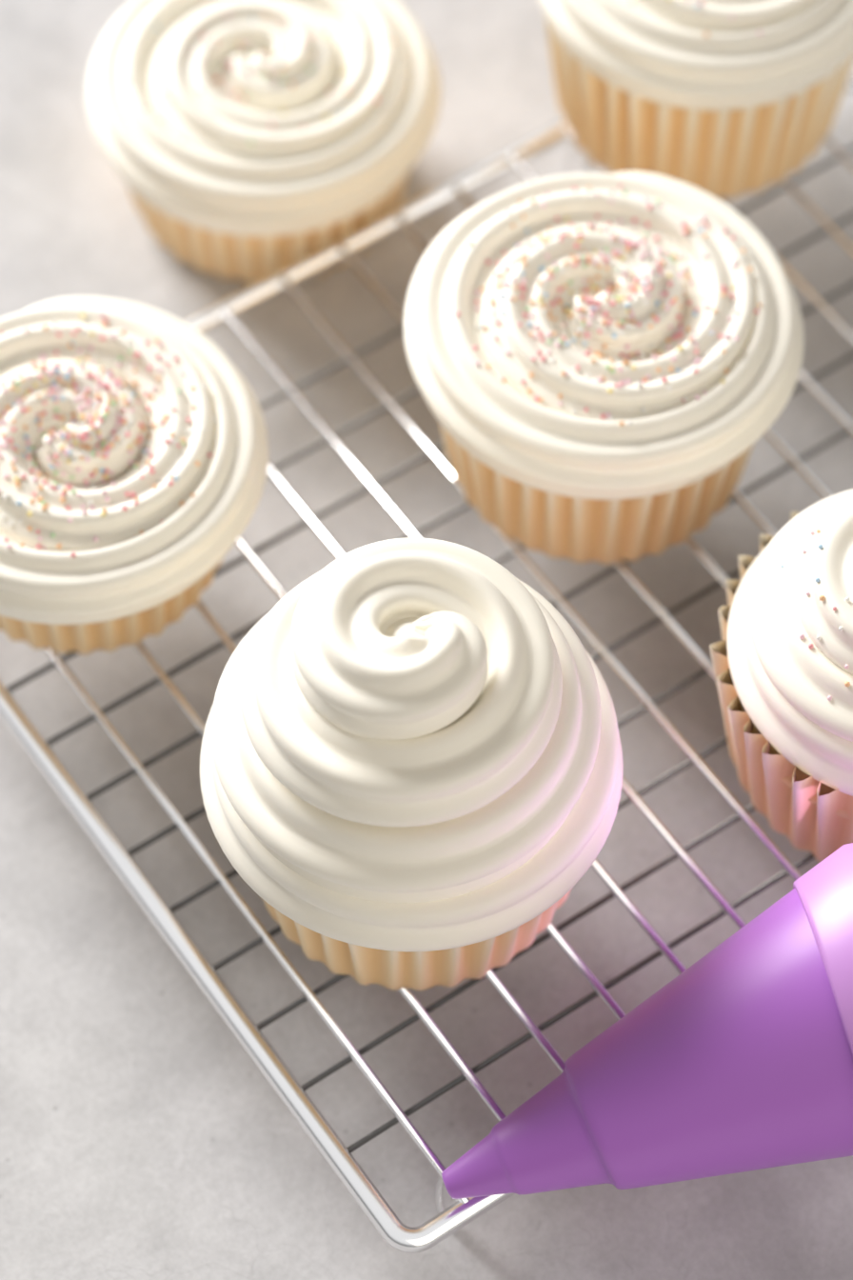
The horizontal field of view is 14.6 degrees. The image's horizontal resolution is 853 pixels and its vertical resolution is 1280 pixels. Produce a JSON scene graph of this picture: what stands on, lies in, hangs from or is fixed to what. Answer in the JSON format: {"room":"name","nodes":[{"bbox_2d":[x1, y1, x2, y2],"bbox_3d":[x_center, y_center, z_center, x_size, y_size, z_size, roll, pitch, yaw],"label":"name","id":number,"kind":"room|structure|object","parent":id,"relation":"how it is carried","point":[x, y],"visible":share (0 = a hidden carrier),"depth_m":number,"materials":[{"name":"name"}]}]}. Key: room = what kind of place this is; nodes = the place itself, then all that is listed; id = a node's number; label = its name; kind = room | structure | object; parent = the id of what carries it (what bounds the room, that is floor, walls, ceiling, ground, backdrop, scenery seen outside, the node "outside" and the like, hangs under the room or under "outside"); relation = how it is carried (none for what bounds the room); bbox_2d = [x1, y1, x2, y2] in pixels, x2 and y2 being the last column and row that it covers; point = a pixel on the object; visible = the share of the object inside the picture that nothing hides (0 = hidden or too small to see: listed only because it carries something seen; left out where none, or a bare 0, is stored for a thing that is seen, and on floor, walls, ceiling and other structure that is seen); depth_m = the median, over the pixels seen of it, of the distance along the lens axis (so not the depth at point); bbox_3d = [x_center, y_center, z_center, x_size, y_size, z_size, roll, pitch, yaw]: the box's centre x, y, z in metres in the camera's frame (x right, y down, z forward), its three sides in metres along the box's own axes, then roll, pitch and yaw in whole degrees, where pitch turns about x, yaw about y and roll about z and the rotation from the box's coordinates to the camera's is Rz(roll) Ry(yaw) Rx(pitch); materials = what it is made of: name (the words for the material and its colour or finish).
{"room":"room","nodes":[
{"label":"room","id":0,"kind":"room"},
{"bbox_2d":[0,0,852,1279],"bbox_3d":[0.011,-0.016,0.644,1.600,0.030,1.600,-30,62,-18],"label":"countertop","id":1,"kind":"structure","parent":0,"point":[140,1138],"depth_m":0.59,"materials":[{"name":"grey stone"}]},
{"bbox_2d":[86,0,440,282],"bbox_3d":[-0.032,-0.102,0.658,0.069,0.040,0.068,-30,62,-18],"label":"cupcake","id":2,"kind":"object","parent":1,"relation":"on","point":[250,138],"visible":1,"depth_m":0.64,"materials":[{"name":"food"}]},
{"bbox_2d":[0,77,852,1252],"bbox_3d":[0.079,-0.037,0.630,0.328,0.017,0.182,-30,62,-18],"label":"wire cooling rack","id":3,"kind":"object","parent":1,"relation":"on","point":[449,1221],"visible":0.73,"depth_m":0.58,"materials":[{"name":"silver metal"}]},
{"bbox_2d":[0,296,268,655],"bbox_3d":[-0.061,-0.027,0.590,0.070,0.039,0.068,-30,62,-18],"label":"cupcake","id":4,"kind":"object","parent":3,"relation":"on","point":[134,450],"visible":1,"depth_m":0.57,"materials":[{"name":"food"}]},
{"bbox_2d":[200,537,622,990],"bbox_3d":[-0.002,0.016,0.539,0.069,0.076,0.069,-30,62,-18],"label":"cupcake","id":5,"kind":"object","parent":3,"relation":"on","point":[412,760],"visible":1,"depth_m":0.52,"materials":[{"name":"food"}]},
{"bbox_2d":[403,171,804,564],"bbox_3d":[0.032,-0.048,0.598,0.070,0.048,0.070,-30,62,-18],"label":"cupcake","id":6,"kind":"object","parent":3,"relation":"on","point":[601,361],"visible":1,"depth_m":0.58,"materials":[{"name":"food"}]},
{"bbox_2d":[539,0,852,198],"bbox_3d":[0.054,-0.121,0.643,0.067,0.051,0.067,-30,62,-18],"label":"cupcake","id":7,"kind":"object","parent":3,"relation":"on","point":[720,98],"visible":0.97,"depth_m":0.62,"materials":[{"name":"food"}]},
{"bbox_2d":[709,489,852,861],"bbox_3d":[0.081,0.003,0.558,0.066,0.058,0.066,-30,62,-18],"label":"cupcake","id":8,"kind":"object","parent":3,"relation":"on","point":[783,663],"visible":1,"depth_m":0.55,"materials":[{"name":"food"}]},
{"bbox_2d":[441,842,852,1199],"bbox_3d":[0.078,0.055,0.531,0.157,0.053,0.050,-26,61,-16],"label":"piping bag","id":9,"kind":"object","parent":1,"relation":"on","point":[743,1061],"visible":1,"depth_m":0.52,"materials":[{"name":"purple plastic"}]}
]}

